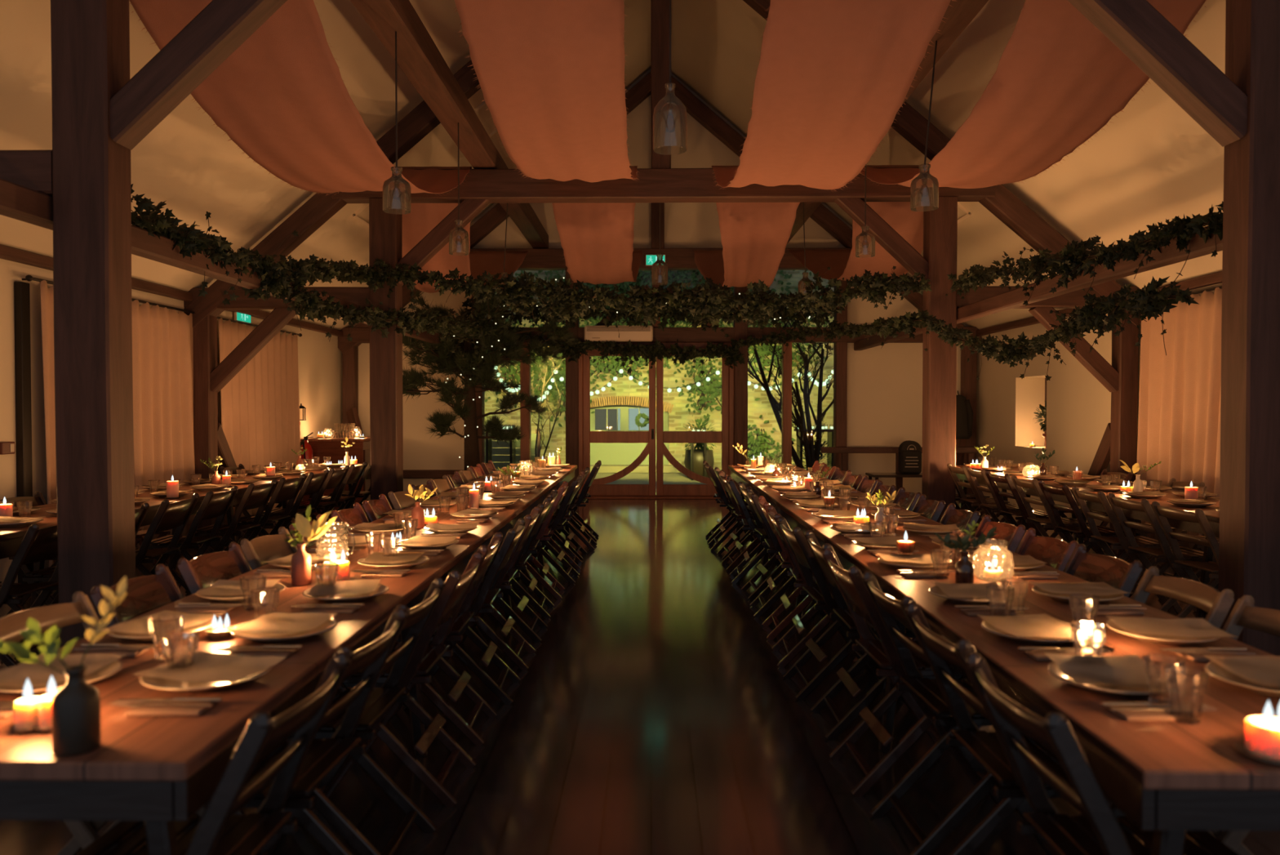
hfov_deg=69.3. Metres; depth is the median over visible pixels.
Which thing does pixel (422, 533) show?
fork
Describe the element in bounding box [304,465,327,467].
napkin
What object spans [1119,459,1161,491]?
bottle vase
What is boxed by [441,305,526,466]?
fairy lights
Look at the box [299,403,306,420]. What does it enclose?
wall lantern
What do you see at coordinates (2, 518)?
napkin
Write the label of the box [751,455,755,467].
pillar candle
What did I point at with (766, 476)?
napkin
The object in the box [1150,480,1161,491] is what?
tumbler
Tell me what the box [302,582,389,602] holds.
dinner plate
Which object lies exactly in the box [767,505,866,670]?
folding chair
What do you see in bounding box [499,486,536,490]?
dinner plate
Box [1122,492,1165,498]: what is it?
dinner plate
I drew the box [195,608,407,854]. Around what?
folding chair
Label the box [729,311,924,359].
ivy garland
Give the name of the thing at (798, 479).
tumbler
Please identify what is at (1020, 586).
tumbler
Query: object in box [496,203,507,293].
pendant
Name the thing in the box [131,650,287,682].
napkin
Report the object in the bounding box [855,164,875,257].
pendant
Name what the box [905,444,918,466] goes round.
print
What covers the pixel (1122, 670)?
napkin
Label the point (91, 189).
pillar
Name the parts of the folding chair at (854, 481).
backrest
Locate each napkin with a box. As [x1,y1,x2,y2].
[0,515,45,521]
[0,653,126,687]
[0,704,13,718]
[13,506,44,510]
[75,646,151,657]
[101,609,227,633]
[124,702,217,716]
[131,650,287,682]
[134,497,152,500]
[143,483,185,486]
[151,488,194,493]
[176,604,236,613]
[182,478,209,480]
[186,483,229,486]
[193,577,281,595]
[221,611,337,635]
[228,648,297,658]
[231,478,262,480]
[250,473,282,475]
[257,572,291,577]
[265,552,341,563]
[275,469,306,471]
[302,607,359,613]
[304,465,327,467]
[306,578,380,595]
[311,550,351,553]
[320,462,346,464]
[322,534,384,542]
[349,522,396,528]
[358,551,424,563]
[360,572,406,577]
[383,509,435,515]
[384,520,394,523]
[399,535,457,544]
[418,498,451,503]
[420,551,440,555]
[423,508,439,511]
[424,521,479,528]
[431,534,463,538]
[440,491,469,495]
[452,508,498,514]
[456,520,486,523]
[458,484,472,488]
[467,479,502,481]
[477,508,502,511]
[479,498,516,504]
[485,491,524,495]
[503,484,534,488]
[512,479,545,482]
[520,475,549,477]
[534,470,556,472]
[537,466,560,468]
[545,463,569,465]
[743,466,764,469]
[746,470,773,473]
[753,475,783,477]
[764,479,792,482]
[772,484,806,488]
[785,491,816,495]
[790,499,813,502]
[795,471,809,473]
[795,499,835,505]
[805,509,826,511]
[816,509,855,515]
[817,480,842,482]
[823,520,853,524]
[829,522,869,529]
[832,484,852,488]
[833,492,871,496]
[844,535,871,539]
[849,536,918,544]
[853,499,896,505]
[866,510,919,515]
[870,551,897,555]
[876,552,951,563]
[897,520,924,524]
[900,573,935,577]
[903,521,959,529]
[928,536,992,544]
[932,581,998,597]
[958,608,1017,616]
[968,551,1005,555]
[968,555,1044,564]
[976,613,1071,637]
[979,466,1008,468]
[1003,470,1036,472]
[1012,573,1057,579]
[1022,650,1075,661]
[1028,474,1060,476]
[1028,581,1128,595]
[1044,652,1148,687]
[1046,470,1068,472]
[1053,478,1091,481]
[1065,473,1097,476]
[1085,484,1120,488]
[1096,478,1131,481]
[1096,606,1144,614]
[1104,614,1237,637]
[1105,706,1176,720]
[1120,489,1168,494]
[1129,484,1170,488]
[1167,497,1212,502]
[1168,490,1216,494]
[1174,650,1246,662]
[1202,654,1279,686]
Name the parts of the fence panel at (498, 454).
fence post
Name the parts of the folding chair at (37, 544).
leg, seat, leg, backrest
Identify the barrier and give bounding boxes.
[820,446,978,494]
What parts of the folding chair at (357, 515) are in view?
backrest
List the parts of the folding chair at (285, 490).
seat, leg, backrest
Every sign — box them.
[234,311,250,323]
[645,254,665,266]
[897,440,921,473]
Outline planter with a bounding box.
[680,417,715,477]
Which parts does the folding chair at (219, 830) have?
seat, rail, backrest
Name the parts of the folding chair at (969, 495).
leg, seat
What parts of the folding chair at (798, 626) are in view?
backrest, leg, leg, seat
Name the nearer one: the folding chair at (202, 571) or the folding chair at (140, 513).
the folding chair at (202, 571)
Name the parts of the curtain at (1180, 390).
rod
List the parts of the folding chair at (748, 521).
backrest, leg, seat, leg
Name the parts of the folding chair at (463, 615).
seat, leg, leg, backrest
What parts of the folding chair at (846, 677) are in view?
backrest, leg, leg, seat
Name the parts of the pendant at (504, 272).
cord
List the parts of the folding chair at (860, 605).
backrest, leg, seat, leg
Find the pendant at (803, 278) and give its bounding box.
[798,202,813,293]
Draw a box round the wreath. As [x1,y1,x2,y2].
[635,413,648,426]
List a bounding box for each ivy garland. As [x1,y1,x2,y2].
[130,183,382,305]
[266,274,389,345]
[365,257,932,327]
[375,300,576,367]
[462,296,573,328]
[558,336,745,374]
[568,281,682,338]
[653,291,751,337]
[728,292,845,331]
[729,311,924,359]
[915,275,1199,381]
[945,200,1223,310]
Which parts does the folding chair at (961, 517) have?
backrest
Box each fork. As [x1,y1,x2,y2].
[0,704,13,709]
[73,645,154,649]
[108,701,213,706]
[174,604,243,607]
[211,647,296,651]
[253,571,291,573]
[290,604,359,607]
[308,549,356,551]
[351,569,407,573]
[397,549,441,551]
[421,533,464,535]
[449,518,487,519]
[470,506,502,508]
[488,498,517,499]
[804,507,838,509]
[822,520,853,520]
[844,533,886,536]
[869,550,918,552]
[897,519,926,520]
[899,570,955,573]
[924,534,964,536]
[960,606,1029,609]
[1002,572,1059,574]
[1024,649,1111,653]
[1098,606,1146,608]
[1109,706,1217,711]
[1167,648,1256,654]
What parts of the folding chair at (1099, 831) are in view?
backrest, rail, seat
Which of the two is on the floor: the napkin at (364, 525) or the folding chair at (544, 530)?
the folding chair at (544, 530)
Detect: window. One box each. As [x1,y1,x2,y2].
[13,281,33,583]
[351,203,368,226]
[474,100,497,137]
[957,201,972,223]
[1044,377,1046,445]
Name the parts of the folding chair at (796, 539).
backrest, leg, seat, leg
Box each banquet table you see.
[0,463,367,606]
[0,465,577,854]
[728,465,1279,854]
[955,465,1219,618]
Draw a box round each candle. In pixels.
[0,496,13,516]
[8,678,39,733]
[33,675,57,732]
[164,475,181,498]
[204,613,234,639]
[222,470,232,487]
[266,462,275,476]
[316,431,324,438]
[324,548,354,581]
[350,455,357,464]
[424,507,439,525]
[467,482,479,509]
[484,475,492,492]
[547,452,555,466]
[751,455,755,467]
[757,453,763,467]
[804,471,813,492]
[829,424,833,429]
[853,508,869,522]
[970,459,981,469]
[983,568,1002,577]
[995,465,1005,471]
[1118,480,1133,493]
[1184,480,1198,498]
[1234,700,1279,765]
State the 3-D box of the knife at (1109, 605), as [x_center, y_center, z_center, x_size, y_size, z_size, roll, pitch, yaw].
[1.430,0.546,2.843,0.215,0.008,0.018,0,1,0]
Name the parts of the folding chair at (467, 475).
backrest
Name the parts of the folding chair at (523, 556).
seat, leg, leg, backrest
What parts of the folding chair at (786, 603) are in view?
backrest, leg, seat, leg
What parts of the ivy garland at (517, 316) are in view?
vine stem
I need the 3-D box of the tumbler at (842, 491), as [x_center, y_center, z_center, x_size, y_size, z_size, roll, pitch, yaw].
[1.343,0.448,6.061,0.077,0.101,0.078,0,1,-4]
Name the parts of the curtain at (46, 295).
rod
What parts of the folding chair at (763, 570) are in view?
backrest, leg, leg, seat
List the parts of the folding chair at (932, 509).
backrest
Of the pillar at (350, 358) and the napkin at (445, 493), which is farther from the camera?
the pillar at (350, 358)
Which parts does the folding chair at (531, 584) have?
seat, leg, leg, backrest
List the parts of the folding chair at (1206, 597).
backrest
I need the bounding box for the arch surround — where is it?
[590,395,673,413]
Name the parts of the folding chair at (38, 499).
backrest, leg, seat, leg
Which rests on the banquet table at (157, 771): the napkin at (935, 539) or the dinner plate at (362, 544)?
the dinner plate at (362, 544)
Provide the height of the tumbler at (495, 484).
0.101 m
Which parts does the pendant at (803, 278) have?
cord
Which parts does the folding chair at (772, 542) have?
backrest, seat, leg, leg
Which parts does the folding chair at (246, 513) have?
backrest, leg, leg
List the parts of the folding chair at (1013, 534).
backrest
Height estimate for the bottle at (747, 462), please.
0.100 m
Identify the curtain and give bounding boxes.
[22,275,56,567]
[131,297,196,548]
[217,316,302,524]
[1134,285,1222,551]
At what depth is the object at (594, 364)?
20.27 m
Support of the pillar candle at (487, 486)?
on the banquet table at (157, 771)
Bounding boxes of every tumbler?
[0,500,13,508]
[16,500,32,517]
[134,484,138,497]
[147,479,159,493]
[148,613,183,659]
[162,631,199,668]
[191,473,201,485]
[208,472,219,484]
[222,469,232,477]
[235,468,245,478]
[239,574,266,610]
[250,586,279,619]
[252,465,261,475]
[263,465,272,473]
[273,462,281,472]
[284,462,293,470]
[305,458,313,466]
[312,456,319,466]
[315,562,338,585]
[323,456,330,462]
[334,422,340,430]
[335,430,340,437]
[337,422,342,430]
[337,430,343,437]
[340,422,346,430]
[341,430,345,437]
[343,422,349,430]
[344,430,349,437]
[346,422,350,430]
[347,430,352,437]
[350,422,355,430]
[350,430,355,437]
[364,531,384,555]
[379,536,399,555]
[392,511,408,533]
[401,518,417,539]
[438,495,451,513]
[455,494,468,511]
[456,487,468,495]
[474,480,484,487]
[475,487,484,499]
[489,475,499,479]
[489,480,501,493]
[498,470,507,483]
[501,474,511,486]
[511,466,519,471]
[517,462,525,474]
[523,465,531,475]
[525,459,533,465]
[530,462,537,471]
[534,456,541,462]
[537,459,544,467]
[544,456,547,463]
[762,460,769,466]
[763,456,770,460]
[768,462,774,471]
[774,466,783,475]
[778,462,786,473]
[785,471,794,481]
[786,466,795,476]
[794,475,804,486]
[809,475,818,480]
[809,480,820,492]
[822,480,833,488]
[822,488,834,496]
[838,495,851,510]
[839,487,851,495]
[857,495,870,513]
[868,520,885,537]
[879,505,894,514]
[882,513,898,535]
[930,548,952,578]
[939,540,959,568]
[977,456,983,463]
[986,584,1014,615]
[988,456,995,466]
[997,459,1005,466]
[1000,577,1028,614]
[1005,459,1013,469]
[1017,462,1026,471]
[1025,462,1033,470]
[1049,465,1058,475]
[1069,593,1099,622]
[1070,620,1106,656]
[1072,470,1083,479]
[1100,475,1111,484]
[1109,474,1120,485]
[1141,480,1146,491]
[1142,653,1185,702]
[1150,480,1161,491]
[1164,664,1208,724]
[1193,485,1207,499]
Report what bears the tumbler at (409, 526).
on the banquet table at (157, 771)
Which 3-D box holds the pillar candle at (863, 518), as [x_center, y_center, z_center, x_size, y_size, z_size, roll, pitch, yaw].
[1.172,0.473,4.899,0.108,0.096,0.108,0,1,1]
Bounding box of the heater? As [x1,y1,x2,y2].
[584,325,653,342]
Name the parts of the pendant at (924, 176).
bulb, cord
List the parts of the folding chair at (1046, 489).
backrest, rail, leg, seat, leg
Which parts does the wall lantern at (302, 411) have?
pane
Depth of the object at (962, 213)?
10.92 m
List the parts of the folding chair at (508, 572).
seat, leg, leg, backrest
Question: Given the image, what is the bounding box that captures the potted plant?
[1032,400,1046,448]
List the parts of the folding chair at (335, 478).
seat, leg, backrest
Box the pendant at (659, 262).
[651,202,667,284]
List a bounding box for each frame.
[338,326,980,342]
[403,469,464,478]
[471,294,484,472]
[520,342,531,464]
[565,267,579,493]
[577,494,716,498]
[578,352,582,493]
[586,342,732,352]
[652,268,660,327]
[728,360,733,480]
[733,285,747,493]
[781,342,791,464]
[833,280,847,470]
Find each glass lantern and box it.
[295,464,305,471]
[315,521,355,563]
[323,427,333,438]
[354,426,361,437]
[517,460,532,471]
[764,462,776,473]
[972,538,1013,582]
[1022,464,1039,477]
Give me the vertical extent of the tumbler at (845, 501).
0.101 m
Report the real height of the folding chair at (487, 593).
0.834 m
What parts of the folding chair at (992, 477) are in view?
backrest, rail, seat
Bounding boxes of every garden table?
[484,429,515,463]
[690,442,706,479]
[794,428,833,466]
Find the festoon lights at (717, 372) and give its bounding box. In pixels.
[493,365,833,400]
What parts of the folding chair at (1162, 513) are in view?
backrest, rail, seat, leg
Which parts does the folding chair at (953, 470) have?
backrest, rail, leg, seat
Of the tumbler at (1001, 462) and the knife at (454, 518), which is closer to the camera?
the knife at (454, 518)
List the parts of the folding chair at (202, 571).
backrest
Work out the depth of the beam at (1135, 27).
4.41 m
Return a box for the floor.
[0,492,1279,854]
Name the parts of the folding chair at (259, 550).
backrest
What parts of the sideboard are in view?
door panel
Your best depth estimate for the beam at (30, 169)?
4.46 m
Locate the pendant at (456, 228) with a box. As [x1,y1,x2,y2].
[448,122,468,255]
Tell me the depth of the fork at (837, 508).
5.57 m
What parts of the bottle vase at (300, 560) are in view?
flower, stem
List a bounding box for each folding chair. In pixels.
[0,490,57,615]
[0,523,58,666]
[0,591,206,854]
[13,502,149,660]
[75,652,350,854]
[90,563,267,843]
[135,493,199,575]
[135,528,169,576]
[148,485,238,594]
[177,541,290,742]
[185,479,277,593]
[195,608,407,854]
[219,463,282,551]
[235,473,306,541]
[240,526,376,689]
[262,468,329,537]
[267,577,444,854]
[288,513,401,648]
[291,465,349,541]
[306,461,367,534]
[312,551,483,809]
[328,461,370,530]
[330,502,435,634]
[362,493,392,521]
[387,487,418,510]
[393,531,502,745]
[403,517,525,707]
[410,480,438,498]
[429,475,453,493]
[436,506,540,671]
[444,470,496,554]
[458,466,476,484]
[460,496,551,644]
[469,463,484,479]
[480,459,497,475]
[490,488,558,618]
[493,480,568,600]
[514,475,582,583]
[543,463,599,551]
[547,470,586,569]
[549,466,590,559]
[551,460,601,541]
[702,460,744,542]
[705,463,762,551]
[714,466,762,559]
[718,471,774,570]
[725,475,794,585]
[737,481,798,599]
[746,487,826,617]
[758,495,845,641]
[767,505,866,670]
[777,516,902,702]
[804,529,915,740]
[809,475,879,568]
[811,460,825,474]
[818,463,836,479]
[822,548,992,799]
[830,466,850,483]
[840,471,862,489]
[862,571,1027,854]
[871,480,896,500]
[873,502,980,631]
[892,486,921,511]
[905,602,1125,854]
[911,493,945,521]
[911,514,1026,640]
[946,462,1009,523]
[951,527,1078,667]
[955,484,991,534]
[964,652,1239,854]
[966,466,1033,551]
[977,543,1142,728]
[985,470,1052,537]
[1011,475,1088,542]
[1038,480,1133,596]
[1040,565,1234,851]
[1057,468,1133,557]
[1071,485,1176,613]
[1107,492,1216,615]
[1119,477,1204,582]
[1136,595,1279,854]
[1151,500,1218,617]
[1157,533,1219,611]
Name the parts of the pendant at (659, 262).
cord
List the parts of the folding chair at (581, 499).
seat, leg, leg, backrest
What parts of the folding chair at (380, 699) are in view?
leg, seat, leg, rail, backrest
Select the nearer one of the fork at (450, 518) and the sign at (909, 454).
the fork at (450, 518)
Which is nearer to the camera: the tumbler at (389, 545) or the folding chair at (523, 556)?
the tumbler at (389, 545)
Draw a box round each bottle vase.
[0,575,127,755]
[200,455,222,484]
[284,503,337,586]
[291,446,306,469]
[341,436,354,465]
[404,483,437,528]
[497,464,520,484]
[555,446,561,466]
[732,442,749,466]
[767,451,782,478]
[807,463,831,497]
[866,488,896,521]
[933,520,998,583]
[974,444,994,470]
[1033,447,1055,477]
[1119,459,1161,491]
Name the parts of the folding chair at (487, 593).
leg, seat, leg, backrest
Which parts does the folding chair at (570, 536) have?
leg, seat, leg, backrest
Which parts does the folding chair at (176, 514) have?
leg, seat, backrest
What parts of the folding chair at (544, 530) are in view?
leg, seat, leg, backrest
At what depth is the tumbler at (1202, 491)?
6.17 m
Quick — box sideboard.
[300,435,370,509]
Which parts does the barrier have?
rail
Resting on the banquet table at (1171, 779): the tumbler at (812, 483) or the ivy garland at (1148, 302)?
the tumbler at (812, 483)
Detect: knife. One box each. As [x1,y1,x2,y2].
[0,700,14,704]
[80,642,153,647]
[116,697,222,702]
[177,602,244,605]
[217,644,302,648]
[257,568,315,571]
[294,603,364,606]
[310,547,359,550]
[347,533,391,534]
[355,568,411,571]
[398,548,444,551]
[426,533,466,534]
[453,518,489,519]
[821,519,853,520]
[840,533,886,535]
[866,549,897,551]
[896,569,933,572]
[899,518,925,519]
[920,533,965,535]
[954,604,990,608]
[1002,570,1057,573]
[1017,646,1105,650]
[1069,604,1142,607]
[1099,701,1208,706]
[1159,646,1247,651]
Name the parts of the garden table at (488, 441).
leg, leg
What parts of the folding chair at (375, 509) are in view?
backrest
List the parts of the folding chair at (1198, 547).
seat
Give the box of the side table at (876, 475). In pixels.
[865,472,922,479]
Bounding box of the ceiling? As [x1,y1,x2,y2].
[0,0,1226,329]
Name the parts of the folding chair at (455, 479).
backrest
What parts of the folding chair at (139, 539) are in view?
seat, leg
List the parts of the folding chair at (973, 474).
backrest, rail, leg, seat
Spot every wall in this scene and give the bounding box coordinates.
[0,258,342,582]
[350,68,968,495]
[484,269,834,471]
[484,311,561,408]
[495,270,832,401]
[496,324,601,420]
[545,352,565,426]
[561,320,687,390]
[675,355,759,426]
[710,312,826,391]
[976,283,1222,557]
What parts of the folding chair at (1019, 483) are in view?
backrest, rail, leg, seat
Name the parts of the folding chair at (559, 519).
leg, seat, leg, backrest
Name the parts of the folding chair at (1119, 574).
backrest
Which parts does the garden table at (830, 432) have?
leg, leg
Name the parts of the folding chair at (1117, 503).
backrest, rail, leg, seat, leg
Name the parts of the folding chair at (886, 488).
backrest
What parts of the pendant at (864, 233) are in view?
cord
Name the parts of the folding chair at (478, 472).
backrest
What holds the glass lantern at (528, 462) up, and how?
on the banquet table at (157, 771)
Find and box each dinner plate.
[0,517,43,527]
[0,659,123,694]
[13,507,40,515]
[45,510,57,514]
[106,617,213,641]
[134,498,150,505]
[139,654,271,692]
[142,484,182,490]
[149,491,192,497]
[181,480,210,484]
[190,484,228,490]
[195,582,285,602]
[220,475,246,479]
[231,480,258,484]
[231,617,337,642]
[245,471,264,475]
[250,475,283,479]
[268,556,340,569]
[275,471,306,475]
[301,466,328,471]
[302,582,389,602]
[319,463,345,467]
[321,542,367,548]
[353,527,403,533]
[357,555,428,569]
[388,511,437,518]
[399,538,458,549]
[413,501,456,508]
[422,523,478,533]
[435,493,469,498]
[450,511,498,518]
[479,502,513,507]
[485,493,525,498]
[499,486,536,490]
[512,480,544,484]
[519,475,550,479]
[530,471,558,475]
[537,467,562,471]
[545,465,568,467]
[736,465,760,468]
[742,468,768,471]
[748,471,772,475]
[753,476,785,480]
[761,480,795,484]
[772,487,808,491]
[781,493,821,498]
[785,467,804,471]
[794,471,815,475]
[795,502,839,508]
[803,476,826,480]
[811,511,860,519]
[821,486,854,491]
[829,524,870,533]
[833,494,872,498]
[851,502,896,509]
[852,539,897,550]
[871,512,920,519]
[877,556,933,570]
[902,526,959,534]
[928,585,989,604]
[931,539,996,550]
[969,558,1044,571]
[981,620,1073,644]
[982,467,1010,471]
[995,464,1018,467]
[1003,471,1033,475]
[1026,475,1060,479]
[1031,585,1124,603]
[1046,471,1071,475]
[1047,661,1150,696]
[1053,480,1090,484]
[1066,475,1101,479]
[1085,485,1120,491]
[1096,480,1133,485]
[1106,617,1220,644]
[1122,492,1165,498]
[1145,487,1172,491]
[1167,499,1216,506]
[1171,492,1216,498]
[1204,661,1279,696]
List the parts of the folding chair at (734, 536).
backrest, leg, leg, seat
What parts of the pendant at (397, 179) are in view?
cord, bulb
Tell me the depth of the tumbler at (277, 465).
8.94 m
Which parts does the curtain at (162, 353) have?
rod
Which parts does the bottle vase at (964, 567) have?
flower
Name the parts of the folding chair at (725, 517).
backrest, leg, leg, seat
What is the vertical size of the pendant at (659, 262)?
3.548 m
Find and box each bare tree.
[530,355,565,458]
[747,313,833,470]
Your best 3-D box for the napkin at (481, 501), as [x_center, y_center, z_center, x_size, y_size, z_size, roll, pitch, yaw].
[-0.923,0.469,5.832,0.260,0.013,0.209,0,1,11]
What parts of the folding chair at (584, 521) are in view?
seat, leg, leg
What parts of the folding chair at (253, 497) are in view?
leg, seat, leg, backrest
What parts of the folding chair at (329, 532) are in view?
backrest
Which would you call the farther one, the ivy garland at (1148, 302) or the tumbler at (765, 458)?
the tumbler at (765, 458)
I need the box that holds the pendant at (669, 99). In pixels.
[653,0,687,155]
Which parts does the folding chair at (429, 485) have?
backrest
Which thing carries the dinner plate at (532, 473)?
on the banquet table at (157, 771)
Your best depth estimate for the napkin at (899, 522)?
4.99 m
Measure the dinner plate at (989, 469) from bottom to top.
0.027 m
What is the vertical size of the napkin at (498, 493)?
0.013 m
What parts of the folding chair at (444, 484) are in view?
backrest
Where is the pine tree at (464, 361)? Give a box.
[402,290,577,470]
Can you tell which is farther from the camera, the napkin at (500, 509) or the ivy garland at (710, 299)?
the ivy garland at (710, 299)
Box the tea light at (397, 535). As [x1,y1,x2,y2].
[391,532,404,540]
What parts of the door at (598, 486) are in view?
rail, rail, rail, handle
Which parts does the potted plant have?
pot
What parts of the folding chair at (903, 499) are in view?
backrest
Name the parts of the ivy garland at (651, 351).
vine stem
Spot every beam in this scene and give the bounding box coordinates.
[0,150,53,196]
[0,177,462,350]
[0,244,342,336]
[109,0,287,150]
[183,60,480,328]
[183,286,369,310]
[210,307,296,391]
[217,422,236,467]
[331,167,995,203]
[337,71,651,354]
[346,407,364,435]
[350,0,548,248]
[397,199,490,285]
[469,248,851,270]
[595,284,652,325]
[664,285,719,327]
[671,75,977,353]
[742,0,1141,326]
[786,0,988,244]
[834,198,928,281]
[853,223,1222,350]
[955,439,966,465]
[956,285,1142,308]
[976,271,1222,336]
[1028,306,1119,391]
[1067,0,1247,146]
[1087,422,1110,476]
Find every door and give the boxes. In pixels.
[582,352,655,495]
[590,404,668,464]
[656,352,728,495]
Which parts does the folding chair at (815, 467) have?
backrest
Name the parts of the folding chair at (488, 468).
backrest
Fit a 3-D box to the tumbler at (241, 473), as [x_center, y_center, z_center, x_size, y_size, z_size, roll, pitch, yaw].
[-3.423,0.410,7.952,0.077,0.101,0.078,-1,1,-30]
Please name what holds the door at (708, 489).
in the wall at (885, 384)
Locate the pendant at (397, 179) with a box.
[382,31,410,213]
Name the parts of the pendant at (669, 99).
cord, bulb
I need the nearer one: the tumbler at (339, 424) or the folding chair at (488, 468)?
the folding chair at (488, 468)
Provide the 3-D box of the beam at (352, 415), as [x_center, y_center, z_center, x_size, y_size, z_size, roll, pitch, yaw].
[-4.267,0.262,14.114,0.614,1.126,0.081,1,1,36]
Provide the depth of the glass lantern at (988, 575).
3.35 m
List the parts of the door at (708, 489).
rail, rail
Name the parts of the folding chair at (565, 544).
seat, leg, leg, backrest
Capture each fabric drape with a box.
[128,0,528,293]
[453,0,642,284]
[693,0,955,287]
[787,0,1205,280]
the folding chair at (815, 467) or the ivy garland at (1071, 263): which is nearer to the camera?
the ivy garland at (1071, 263)
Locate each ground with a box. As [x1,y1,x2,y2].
[590,464,680,472]
[594,471,719,492]
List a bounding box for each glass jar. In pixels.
[382,166,410,213]
[448,219,468,255]
[496,271,507,293]
[651,253,667,284]
[653,82,687,155]
[798,271,813,293]
[855,225,875,257]
[910,164,938,211]
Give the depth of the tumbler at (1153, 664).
1.92 m
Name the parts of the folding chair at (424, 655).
seat, leg, leg, backrest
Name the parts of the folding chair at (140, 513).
seat, leg, backrest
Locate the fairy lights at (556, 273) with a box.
[502,273,821,328]
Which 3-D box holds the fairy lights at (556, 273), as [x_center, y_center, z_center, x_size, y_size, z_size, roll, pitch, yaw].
[0.163,-1.747,13.111,4.860,0.907,0.262,0,1,1]
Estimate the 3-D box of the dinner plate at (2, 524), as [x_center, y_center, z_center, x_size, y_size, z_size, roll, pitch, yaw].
[-3.325,0.507,4.915,0.272,0.027,0.272,-1,2,-41]
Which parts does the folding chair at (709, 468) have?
backrest, leg, leg, seat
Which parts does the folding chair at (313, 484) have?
seat, backrest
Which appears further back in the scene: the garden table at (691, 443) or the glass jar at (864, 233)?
the garden table at (691, 443)
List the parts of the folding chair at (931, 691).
backrest, rail, leg, seat, leg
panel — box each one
[0,441,15,454]
[484,429,540,474]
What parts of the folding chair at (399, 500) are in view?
backrest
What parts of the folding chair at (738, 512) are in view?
backrest, leg, leg, seat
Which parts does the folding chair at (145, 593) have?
backrest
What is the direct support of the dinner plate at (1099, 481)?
on the banquet table at (1212, 515)
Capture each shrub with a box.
[747,414,795,463]
[791,440,833,468]
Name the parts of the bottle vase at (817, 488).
flower, flower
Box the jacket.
[955,390,973,439]
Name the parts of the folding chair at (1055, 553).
backrest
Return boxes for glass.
[511,467,520,480]
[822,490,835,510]
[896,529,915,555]
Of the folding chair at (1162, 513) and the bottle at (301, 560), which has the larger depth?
the folding chair at (1162, 513)
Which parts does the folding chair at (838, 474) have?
backrest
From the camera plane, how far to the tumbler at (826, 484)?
6.61 m
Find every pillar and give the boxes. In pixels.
[50,0,135,648]
[192,315,218,537]
[342,345,358,422]
[368,198,403,509]
[650,0,671,168]
[651,202,664,248]
[921,196,957,522]
[960,345,977,492]
[1110,318,1138,536]
[1218,0,1279,656]
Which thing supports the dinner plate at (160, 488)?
on the banquet table at (11, 538)
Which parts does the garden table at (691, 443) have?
leg, leg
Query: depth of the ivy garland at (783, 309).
13.65 m
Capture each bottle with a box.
[51,664,101,755]
[211,471,220,484]
[291,542,311,586]
[296,455,302,469]
[344,451,350,465]
[411,501,424,528]
[555,455,560,466]
[745,457,749,466]
[772,466,779,478]
[813,480,821,497]
[875,506,884,521]
[955,550,973,583]
[981,456,988,470]
[1039,462,1046,477]
[1133,474,1142,491]
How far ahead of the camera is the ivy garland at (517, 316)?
13.70 m
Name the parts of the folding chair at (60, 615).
backrest, leg, leg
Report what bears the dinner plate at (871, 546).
on the banquet table at (1171, 779)
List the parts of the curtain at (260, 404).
rod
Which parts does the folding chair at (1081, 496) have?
backrest, rail, leg, seat, leg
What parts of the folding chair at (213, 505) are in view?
leg, seat, leg, backrest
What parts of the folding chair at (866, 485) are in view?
backrest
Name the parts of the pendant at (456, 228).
cord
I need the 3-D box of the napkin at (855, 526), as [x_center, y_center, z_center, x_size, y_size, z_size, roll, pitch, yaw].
[1.079,0.493,4.629,0.207,0.009,0.260,0,1,-7]
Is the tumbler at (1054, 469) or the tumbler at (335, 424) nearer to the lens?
the tumbler at (1054, 469)
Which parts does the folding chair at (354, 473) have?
leg, seat, backrest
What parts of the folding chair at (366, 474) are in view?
seat, backrest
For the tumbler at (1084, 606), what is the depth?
2.54 m
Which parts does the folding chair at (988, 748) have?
backrest, rail, leg, seat, leg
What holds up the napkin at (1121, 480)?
on the dinner plate at (1099, 481)
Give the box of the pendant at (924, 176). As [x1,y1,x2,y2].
[910,40,938,211]
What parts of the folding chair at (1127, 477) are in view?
leg, seat, leg, backrest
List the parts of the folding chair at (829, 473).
backrest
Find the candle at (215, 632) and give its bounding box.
[204,613,234,639]
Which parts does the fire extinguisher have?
valve handle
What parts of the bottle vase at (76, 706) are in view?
stem, stem, stem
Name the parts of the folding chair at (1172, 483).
leg, seat, leg, backrest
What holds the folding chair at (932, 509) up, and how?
on the floor
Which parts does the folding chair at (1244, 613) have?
leg, backrest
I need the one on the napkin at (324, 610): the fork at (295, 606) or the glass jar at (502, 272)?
the fork at (295, 606)
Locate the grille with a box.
[586,326,650,331]
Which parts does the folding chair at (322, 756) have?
seat, leg, rail, backrest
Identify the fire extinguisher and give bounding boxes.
[300,431,313,463]
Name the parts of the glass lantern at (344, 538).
handle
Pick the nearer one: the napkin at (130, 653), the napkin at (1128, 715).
the napkin at (1128, 715)
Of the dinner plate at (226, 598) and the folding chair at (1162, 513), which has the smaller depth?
the dinner plate at (226, 598)
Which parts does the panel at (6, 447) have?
label plate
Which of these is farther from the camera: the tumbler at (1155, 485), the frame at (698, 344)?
the frame at (698, 344)

